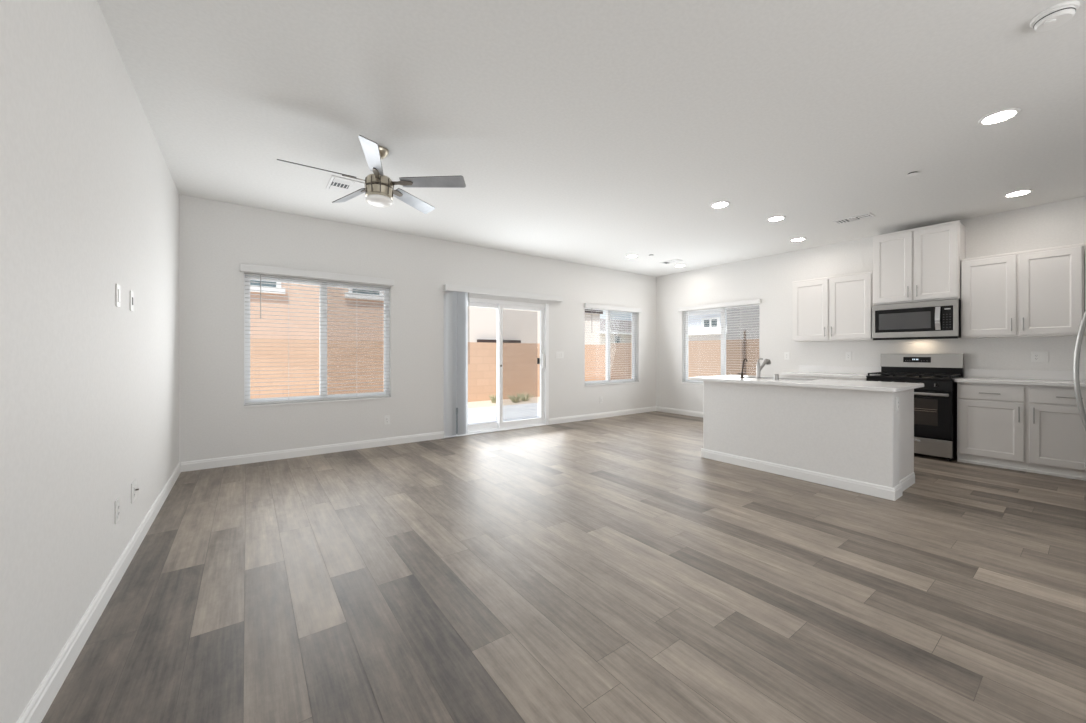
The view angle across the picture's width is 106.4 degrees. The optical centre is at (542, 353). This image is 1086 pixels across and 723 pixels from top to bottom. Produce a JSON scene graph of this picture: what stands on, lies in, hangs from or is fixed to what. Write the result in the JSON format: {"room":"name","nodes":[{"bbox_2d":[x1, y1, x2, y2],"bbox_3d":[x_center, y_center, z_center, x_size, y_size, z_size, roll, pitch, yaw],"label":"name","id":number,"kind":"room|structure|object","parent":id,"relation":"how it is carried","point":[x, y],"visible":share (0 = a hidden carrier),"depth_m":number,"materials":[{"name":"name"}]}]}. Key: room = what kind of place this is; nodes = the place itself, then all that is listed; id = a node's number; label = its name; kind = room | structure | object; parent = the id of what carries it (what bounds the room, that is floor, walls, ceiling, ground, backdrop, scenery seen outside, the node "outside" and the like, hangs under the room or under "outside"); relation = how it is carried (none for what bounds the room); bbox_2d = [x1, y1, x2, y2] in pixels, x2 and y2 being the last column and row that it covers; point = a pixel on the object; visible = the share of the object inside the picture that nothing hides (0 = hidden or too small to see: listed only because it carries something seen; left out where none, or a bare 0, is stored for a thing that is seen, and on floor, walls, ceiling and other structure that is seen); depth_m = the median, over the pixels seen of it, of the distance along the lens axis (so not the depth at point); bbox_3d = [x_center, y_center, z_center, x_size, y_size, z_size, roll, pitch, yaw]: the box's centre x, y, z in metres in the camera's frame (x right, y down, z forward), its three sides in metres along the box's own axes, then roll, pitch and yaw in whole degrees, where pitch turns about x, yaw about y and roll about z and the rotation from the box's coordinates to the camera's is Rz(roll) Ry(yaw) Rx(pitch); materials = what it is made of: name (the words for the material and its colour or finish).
{"room":"open-plan living room","nodes":[
{"label":"open-plan living room","id":0,"kind":"room"},
{"bbox_2d":[0,0,178,722],"bbox_3d":[-1.075,-0.205,0.423,0.160,2.740,9.070,0,0,-36],"label":"wall","id":1,"kind":"structure","parent":0,"point":[89,195],"depth_m":1.54,"materials":[{"name":"paint"}]},
{"bbox_2d":[16,462,180,722],"bbox_3d":[-1.005,1.117,0.474,0.014,0.097,8.750,0,0,-36],"label":"baseboard","id":2,"kind":"structure","parent":1,"relation":"attached to","point":[41,701],"depth_m":1.65,"materials":[{"name":"white wood"}]},
{"bbox_2d":[115,497,119,523],"bbox_3d":[-2.179,0.800,2.081,0.008,0.116,0.070,0,0,-36],"label":"outlet","id":3,"kind":"object","parent":1,"relation":"attached to","point":[117,501],"visible":1,"depth_m":2.07,"materials":[{"name":"white plastic"}]},
{"bbox_2d":[117,503,119,517],"bbox_3d":[-2.177,0.800,2.082,0.003,0.068,0.033,0,0,-36],"label":"receptacle","id":4,"kind":"object","parent":3,"relation":"attached to","point":[118,504],"depth_m":2.08,"materials":[{"name":"white plastic"}]},
{"bbox_2d":[116,284,120,307],"bbox_3d":[-2.188,-0.300,2.093,0.010,0.116,0.070,0,0,-36],"label":"wall plate","id":5,"kind":"object","parent":1,"relation":"attached to","point":[118,291],"visible":1,"depth_m":2.08,"materials":[{"name":"white plastic"}]},
{"bbox_2d":[130,290,133,311],"bbox_3d":[-2.371,-0.305,2.343,0.006,0.116,0.070,0,0,-36],"label":"wall plate","id":6,"kind":"object","parent":1,"relation":"attached to","point":[131,292],"visible":1,"depth_m":2.32,"materials":[{"name":"white plastic"}]},
{"bbox_2d":[131,479,138,503],"bbox_3d":[-2.398,0.805,2.391,0.020,0.116,0.116,0,0,-36],"label":"outlet","id":7,"kind":"object","parent":1,"relation":"attached to","point":[134,489],"visible":1,"depth_m":2.37,"materials":[{"name":"white plastic"}]},
{"bbox_2d":[179,194,655,462],"bbox_3d":[-0.619,-0.205,6.269,7.465,2.740,0.160,0,0,-36],"label":"wall","id":8,"kind":"structure","parent":0,"point":[216,237],"depth_m":5.01,"materials":[{"name":"paint"}]},
{"bbox_2d":[244,274,390,407],"bbox_3d":[-2.600,-0.148,4.810,1.515,1.433,0.160,0,0,-36],"label":"window","id":9,"kind":"structure","parent":8,"relation":"in","point":[323,336],"depth_m":4.82,"materials":[{"name":"white plastic"}]},
{"bbox_2d":[240,264,393,404],"bbox_3d":[-2.566,-0.203,4.755,1.575,1.489,0.118,0,0,-36],"label":"horizontal blind","id":10,"kind":"object","parent":9,"relation":"attached to","point":[243,267],"visible":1,"depth_m":4.62,"materials":[{"name":"white plastic"}]},
{"bbox_2d":[384,415,389,424],"bbox_3d":[-1.985,0.840,5.168,0.070,0.116,0.008,0,0,-36],"label":"outlet","id":11,"kind":"object","parent":8,"relation":"attached to","point":[387,417],"visible":1,"depth_m":5.17,"materials":[{"name":"white plastic"}]},
{"bbox_2d":[181,406,655,471],"bbox_3d":[-0.626,1.117,6.155,7.291,0.097,0.014,0,0,-36],"label":"baseboard","id":12,"kind":"structure","parent":8,"relation":"attached to","point":[315,450],"depth_m":4.81,"materials":[{"name":"white wood"}]},
{"bbox_2d":[444,295,548,437],"bbox_3d":[-0.681,0.172,6.210,1.815,1.985,0.162,0,0,-36],"label":"door","id":13,"kind":"structure","parent":8,"relation":"in","point":[499,425],"depth_m":6.26,"materials":[{"name":"white plastic"}]},
{"bbox_2d":[443,284,562,435],"bbox_3d":[-0.518,0.086,6.177,2.060,2.087,0.104,0,0,-36],"label":"vertical blind","id":14,"kind":"object","parent":8,"relation":"attached to","point":[457,296],"visible":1,"depth_m":5.67,"materials":[{"name":"white"}]},
{"bbox_2d":[556,352,563,357],"bbox_3d":[0.282,0.017,6.820,0.162,0.116,0.010,0,0,-36],"label":"light switch","id":15,"kind":"object","parent":8,"relation":"attached to","point":[558,354],"visible":1,"depth_m":6.82,"materials":[{"name":"white plastic"}]},
{"bbox_2d":[585,308,638,385],"bbox_3d":[1.271,-0.148,7.631,1.425,1.433,0.160,0,0,-36],"label":"window","id":16,"kind":"structure","parent":8,"relation":"in","point":[607,311],"depth_m":7.64,"materials":[{"name":"white plastic"}]},
{"bbox_2d":[584,303,641,384],"bbox_3d":[1.311,-0.174,7.581,1.480,1.432,0.118,0,0,-36],"label":"horizontal blind","id":17,"kind":"object","parent":16,"relation":"attached to","point":[586,305],"visible":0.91,"depth_m":7.55,"materials":[{"name":"white plastic"}]},
{"bbox_2d":[41,411,1085,722],"bbox_3d":[1.918,1.240,2.661,7.335,0.150,8.940,0,0,-36],"label":"floor","id":18,"kind":"structure","parent":0,"point":[608,569],"depth_m":1.99,"materials":[{"name":"wood"}]},
{"bbox_2d":[785,375,823,378],"bbox_3d":[3.803,0.734,5.758,0.597,0.862,0.474,0,0,-36],"label":"base cabinet","id":19,"kind":"object","parent":18,"relation":"on","point":[789,376],"visible":0.02,"depth_m":5.60,"materials":[{"name":"white paint"}]},
{"bbox_2d":[701,381,914,500],"bbox_3d":[2.606,0.731,4.138,0.784,0.868,1.701,0,0,-36],"label":"kitchen island","id":20,"kind":"object","parent":18,"relation":"on","point":[858,441],"visible":0.8,"depth_m":3.68,"materials":[{"name":"paint"}]},
{"bbox_2d":[689,374,923,391],"bbox_3d":[2.547,0.251,4.137,0.890,0.091,1.825,0,0,-36],"label":"island countertop","id":21,"kind":"structure","parent":20,"relation":"on","point":[784,381],"depth_m":3.78,"materials":[{"name":"white stone"}]},
{"bbox_2d":[737,359,746,377],"bbox_3d":[2.230,0.158,4.531,0.122,0.214,0.066,0,0,-36],"label":"drinking faucet","id":22,"kind":"object","parent":21,"relation":"on","point":[741,374],"visible":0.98,"depth_m":4.50,"materials":[{"name":"brown metal"}]},
{"bbox_2d":[755,358,770,378],"bbox_3d":[2.386,0.155,4.401,0.214,0.221,0.060,0,0,-26],"label":"kitchen faucet","id":23,"kind":"object","parent":21,"relation":"on","point":[766,361],"visible":1,"depth_m":4.37,"materials":[{"name":"silver metal"}]},
{"bbox_2d":[896,397,898,411],"bbox_3d":[2.885,0.408,3.300,0.070,0.116,0.008,0,0,-36],"label":"outlet","id":24,"kind":"object","parent":20,"relation":"attached to","point":[897,398],"visible":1,"depth_m":3.29,"materials":[{"name":"white plastic"}]},
{"bbox_2d":[824,377,865,380],"bbox_3d":[4.085,0.734,5.372,0.597,0.862,0.470,0,0,-36],"label":"base cabinet","id":25,"kind":"object","parent":18,"relation":"on","point":[835,378],"visible":0.02,"depth_m":5.22,"materials":[{"name":"white paint"}]},
{"bbox_2d":[781,365,880,378],"bbox_3d":[3.935,0.237,5.576,0.599,0.130,0.985,0,0,-36],"label":"countertop","id":26,"kind":"structure","parent":25,"relation":"on","point":[817,371],"depth_m":5.62,"materials":[{"name":"white stone"}]},
{"bbox_2d":[866,354,963,460],"bbox_3d":[4.407,0.581,4.833,0.690,1.168,0.756,0,0,-36],"label":"gas range","id":27,"kind":"object","parent":18,"relation":"on","point":[935,403],"visible":0.62,"depth_m":4.55,"materials":[{"name":"black metal"}]},
{"bbox_2d":[866,374,962,379],"bbox_3d":[4.405,0.274,4.832,0.569,0.022,0.756,0,0,-36],"label":"cooktop","id":28,"kind":"object","parent":27,"relation":"in","point":[879,376],"depth_m":4.70,"materials":[{"name":"black metal"}]},
{"bbox_2d":[957,382,1026,471],"bbox_3d":[4.831,0.734,4.348,0.597,0.862,0.488,0,0,-36],"label":"base cabinet","id":29,"kind":"object","parent":18,"relation":"on","point":[991,418],"visible":0.98,"depth_m":4.18,"materials":[{"name":"white paint"}]},
{"bbox_2d":[1027,385,1085,480],"bbox_3d":[5.126,0.734,3.943,0.597,0.862,0.514,0,0,-36],"label":"base cabinet","id":30,"kind":"object","parent":18,"relation":"on","point":[1056,433],"visible":0.88,"depth_m":3.86,"materials":[{"name":"white paint"}]},
{"bbox_2d":[954,369,1085,386],"bbox_3d":[4.981,0.237,4.141,0.599,0.130,1.025,0,0,-36],"label":"countertop","id":31,"kind":"structure","parent":30,"relation":"on","point":[993,376],"depth_m":4.26,"materials":[{"name":"white stone"}]},
{"bbox_2d":[1073,310,1085,468],"bbox_3d":[4.194,0.280,2.659,0.910,1.770,0.876,0,0,-36],"label":"refrigerator","id":32,"kind":"object","parent":18,"relation":"on","point":[1079,401],"visible":1,"depth_m":2.96,"materials":[{"name":"silver metal"}]},
{"bbox_2d":[97,0,1085,276],"bbox_3d":[1.941,-1.700,2.621,7.625,0.250,9.070,0,0,-36],"label":"ceiling","id":33,"kind":"structure","parent":0,"point":[597,133],"depth_m":2.65,"materials":[{"name":"paint"}]},
{"bbox_2d":[326,175,365,197],"bbox_3d":[-1.811,-1.569,3.834,0.380,0.010,0.360,0,0,-36],"label":"ceiling vent","id":34,"kind":"object","parent":33,"relation":"in","point":[337,184],"visible":0.6,"depth_m":3.79,"materials":[{"name":"white metal"}]},
{"bbox_2d":[277,135,465,213],"bbox_3d":[-1.303,-1.361,3.114,1.237,0.426,1.287,0,0,-36],"label":"ceiling fan","id":35,"kind":"object","parent":33,"relation":"hanging from","point":[379,191],"visible":1,"depth_m":3.09,"materials":[{"name":"silver metal"}]},
{"bbox_2d":[660,259,682,263],"bbox_3d":[2.178,-1.569,6.909,0.180,0.010,0.340,0,0,-36],"label":"ceiling vent","id":36,"kind":"object","parent":33,"relation":"in","point":[673,260],"visible":1,"depth_m":6.88,"materials":[{"name":"white metal"}]},
{"bbox_2d":[710,201,729,207],"bbox_3d":[1.868,-1.571,4.279,0.192,0.008,0.192,0,0,-36],"label":"recessed light","id":37,"kind":"object","parent":33,"relation":"in","point":[721,204],"visible":1,"depth_m":4.27,"materials":[{"name":"white"}]},
{"bbox_2d":[767,216,785,221],"bbox_3d":[2.710,-1.571,4.720,0.192,0.008,0.192,0,0,-36],"label":"recessed light","id":38,"kind":"object","parent":33,"relation":"in","point":[775,218],"visible":1,"depth_m":4.71,"materials":[{"name":"white"}]},
{"bbox_2d":[790,238,805,241],"bbox_3d":[3.508,-1.571,5.585,0.192,0.008,0.192,0,0,-36],"label":"recessed light","id":39,"kind":"object","parent":33,"relation":"in","point":[794,239],"visible":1,"depth_m":5.57,"materials":[{"name":"white"}]},
{"bbox_2d":[832,213,874,224],"bbox_3d":[3.611,-1.569,4.723,0.180,0.010,0.360,0,0,-36],"label":"ceiling vent","id":40,"kind":"object","parent":33,"relation":"in","point":[868,215],"visible":1,"depth_m":4.71,"materials":[{"name":"white metal"}]},
{"bbox_2d":[906,172,918,176],"bbox_3d":[3.219,-1.568,3.537,0.080,0.014,0.080,0,0,-36],"label":"sprinkler cover","id":41,"kind":"object","parent":33,"relation":"attached to","point":[911,173],"visible":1,"depth_m":3.53,"materials":[{"name":"white plastic"}]},
{"bbox_2d":[978,108,1020,124],"bbox_3d":[3.024,-1.571,2.693,0.192,0.008,0.192,0,0,-36],"label":"recessed light","id":42,"kind":"object","parent":33,"relation":"in","point":[1002,115],"visible":1,"depth_m":2.69,"materials":[{"name":"white"}]},
{"bbox_2d":[1003,189,1032,196],"bbox_3d":[4.651,-1.571,3.975,0.192,0.008,0.192,0,0,-36],"label":"recessed light","id":43,"kind":"object","parent":33,"relation":"in","point":[1026,191],"visible":1,"depth_m":3.97,"materials":[{"name":"white"}]},
{"bbox_2d":[1030,0,1079,31],"bbox_3d":[2.367,-1.550,1.880,0.144,0.048,0.144,0,0,-36],"label":"smoke detector","id":44,"kind":"object","parent":33,"relation":"attached to","point":[1055,16],"visible":1,"depth_m":1.86,"materials":[{"name":"white plastic"}]},
{"bbox_2d":[656,196,1085,411],"bbox_3d":[4.238,-0.205,5.806,0.160,2.740,6.310,0,0,-36],"label":"wall","id":45,"kind":"structure","parent":0,"point":[769,279],"depth_m":5.86,"materials":[{"name":"paint"}]},
{"bbox_2d":[656,406,702,417],"bbox_3d":[3.106,1.117,7.212,0.014,0.097,2.676,0,0,-36],"label":"baseboard","id":46,"kind":"structure","parent":45,"relation":"attached to","point":[660,409],"depth_m":7.83,"materials":[{"name":"white wood"}]},
{"bbox_2d":[682,304,759,384],"bbox_3d":[3.160,-0.148,7.266,0.160,1.433,1.470,0,0,-36],"label":"window","id":47,"kind":"structure","parent":45,"relation":"in","point":[723,331],"depth_m":7.26,"materials":[{"name":"white plastic"}]},
{"bbox_2d":[678,299,760,382],"bbox_3d":[3.102,-0.176,7.236,0.118,1.437,1.540,0,0,-36],"label":"horizontal blind","id":48,"kind":"object","parent":47,"relation":"attached to","point":[754,301],"visible":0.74,"depth_m":7.13,"materials":[{"name":"white plastic"}]},
{"bbox_2d":[784,352,788,359],"bbox_3d":[3.778,0.031,6.293,0.008,0.116,0.070,0,0,-36],"label":"outlet","id":49,"kind":"object","parent":45,"relation":"attached to","point":[786,354],"visible":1,"depth_m":6.29,"materials":[{"name":"white plastic"}]},
{"bbox_2d":[792,271,873,341],"bbox_3d":[4.035,-0.620,5.644,0.357,0.876,0.947,0,0,-36],"label":"upper cabinet","id":50,"kind":"object","parent":45,"relation":"attached to","point":[834,308],"visible":0.99,"depth_m":5.51,"materials":[{"name":"white paint"}]},
{"bbox_2d":[799,365,880,373],"bbox_3d":[4.169,0.221,5.746,0.020,0.098,0.985,0,0,-36],"label":"backsplash","id":51,"kind":"structure","parent":45,"relation":"attached to","point":[802,368],"depth_m":5.72,"materials":[{"name":"white stone"}]},
{"bbox_2d":[846,352,851,359],"bbox_3d":[4.250,0.028,5.647,0.008,0.116,0.070,0,0,-36],"label":"outlet","id":52,"kind":"object","parent":45,"relation":"attached to","point":[848,354],"visible":1,"depth_m":5.64,"materials":[{"name":"white plastic"}]},
{"bbox_2d":[873,220,964,304],"bbox_3d":[4.539,-1.060,4.936,0.377,0.877,0.784,0,0,-36],"label":"upper cabinet","id":53,"kind":"object","parent":45,"relation":"attached to","point":[922,264],"visible":1,"depth_m":4.80,"materials":[{"name":"white paint"}]},
{"bbox_2d":[872,299,960,339],"bbox_3d":[4.519,-0.392,4.912,0.435,0.437,0.765,0,0,-36],"label":"microwave","id":54,"kind":"object","parent":53,"relation":"attached to","point":[941,319],"visible":0.99,"depth_m":4.77,"materials":[{"name":"silver metal"}]},
{"bbox_2d":[961,243,1084,337],"bbox_3d":[5.025,-0.620,4.287,0.357,0.876,0.832,0,0,-36],"label":"upper cabinet","id":55,"kind":"object","parent":45,"relation":"attached to","point":[1038,292],"visible":0.98,"depth_m":4.16,"materials":[{"name":"white paint"}]},
{"bbox_2d":[965,369,1085,380],"bbox_3d":[5.215,0.221,4.312,0.020,0.098,1.025,0,0,-36],"label":"backsplash","id":56,"kind":"structure","parent":45,"relation":"attached to","point":[977,373],"depth_m":4.36,"materials":[{"name":"white stone"}]},
{"bbox_2d":[1031,352,1047,362],"bbox_3d":[5.242,0.032,4.285,0.010,0.116,0.116,0,0,-36],"label":"outlet","id":57,"kind":"object","parent":45,"relation":"attached to","point":[1039,357],"visible":1,"depth_m":4.29,"materials":[{"name":"white plastic"}]},
{"bbox_2d":[1034,354,1038,359],"bbox_3d":[5.227,0.032,4.303,0.003,0.068,0.033,0,0,-36],"label":"receptacle","id":58,"kind":"object","parent":57,"relation":"attached to","point":[1036,356],"depth_m":4.30,"materials":[{"name":"white plastic"}]},
{"bbox_2d":[1085,243,1085,334],"bbox_3d":[5.515,-0.620,3.614,0.357,0.876,0.828,0,0,-36],"label":"upper cabinet","id":59,"kind":"object","parent":45,"relation":"attached to","point":[1085,243],"visible":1,"depth_m":3.87,"materials":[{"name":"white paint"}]},
{"label":"outside","id":60,"kind":"structure","parent":0,"visible":0},
{"bbox_2d":[468,397,539,408],"bbox_3d":[5.038,1.471,32.134,74.000,0.388,74.000,0,0,-36],"label":"ground","id":61,"kind":"structure","parent":60,"point":[477,404],"depth_m":10.48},
{"bbox_2d":[250,280,383,340],"bbox_3d":[-11.186,-2.379,12.883,14.100,7.312,7.200,0,0,-36],"label":"house","id":62,"kind":"structure","parent":61,"relation":"on","point":[271,329],"depth_m":12.25,"materials":[{"name":"beige paint"}]},
{"bbox_2d":[250,338,604,401],"bbox_3d":[-4.263,0.481,9.243,16.000,1.592,0.160,0,0,-36],"label":"wall","id":63,"kind":"structure","parent":61,"relation":"on","point":[521,370],"depth_m":9.30,"materials":[{"name":"orange brick"}]},
{"bbox_2d":[489,395,495,402],"bbox_3d":[-1.258,1.162,10.601,0.306,0.245,0.286,0,0,-36],"label":"grass tuft","id":64,"kind":"object","parent":61,"relation":"on","point":[492,397],"visible":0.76,"depth_m":10.53,"materials":[{"name":"green plant"}]},
{"bbox_2d":[468,403,539,424],"bbox_3d":[-2.150,1.270,7.164,12.965,0.011,3.088,0,0,-36],"label":"floor","id":65,"kind":"structure","parent":61,"relation":"on","point":[531,410],"depth_m":8.63,"materials":[{"name":"white concrete"}]},
{"bbox_2d":[508,393,524,402],"bbox_3d":[-0.720,1.164,10.686,0.513,0.243,0.457,0,0,-36],"label":"grass tuft","id":66,"kind":"object","parent":61,"relation":"on","point":[514,399],"visible":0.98,"depth_m":10.65,"materials":[{"name":"green plant"}]},
{"bbox_2d":[516,392,535,400],"bbox_3d":[-0.474,1.154,11.029,0.522,0.264,0.544,0,0,-36],"label":"grass tuft","id":67,"kind":"object","parent":61,"relation":"on","point":[525,397],"visible":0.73,"depth_m":11.02,"materials":[{"name":"green plant"}]},
{"bbox_2d":[468,306,602,344],"bbox_3d":[-2.014,-2.379,19.569,8.000,7.312,7.200,0,0,-36],"label":"house","id":68,"kind":"structure","parent":61,"relation":"on","point":[519,326],"depth_m":16.43,"materials":[{"name":"paint"}]},
{"bbox_2d":[600,319,631,344],"bbox_3d":[6.854,-1.329,45.771,9.800,5.212,7.500,0,0,-36],"label":"house","id":69,"kind":"structure","parent":61,"relation":"on","point":[625,333],"depth_m":43.25,"materials":[{"name":"beige paint"}]},
{"bbox_2d":[605,339,758,379],"bbox_3d":[5.952,0.461,8.607,0.160,1.632,12.899,0,0,-36],"label":"wall","id":70,"kind":"structure","parent":61,"relation":"on","point":[700,353],"depth_m":10.72,"materials":[{"name":"orange brick"}]},
{"bbox_2d":[688,308,726,340],"bbox_3d":[11.039,-1.879,24.072,9.000,6.312,5.300,0,0,-36],"label":"house","id":71,"kind":"structure","parent":61,"relation":"on","point":[691,336],"depth_m":21.67,"materials":[{"name":"white paint"}]},
{"bbox_2d":[727,305,758,339],"bbox_3d":[10.113,-2.229,13.374,5.700,7.012,6.500,0,0,-36],"label":"house","id":72,"kind":"structure","parent":61,"relation":"on","point":[733,336],"depth_m":13.76,"materials":[{"name":"grey paint"}]},
{"bbox_2d":[744,330,745,375],"bbox_3d":[4.901,0.351,9.859,0.055,1.852,0.040,0,0,-36],"label":"steel post","id":73,"kind":"object","parent":61,"relation":"on","point":[744,330],"visible":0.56,"depth_m":9.84,"materials":[{"name":"brown paint"}]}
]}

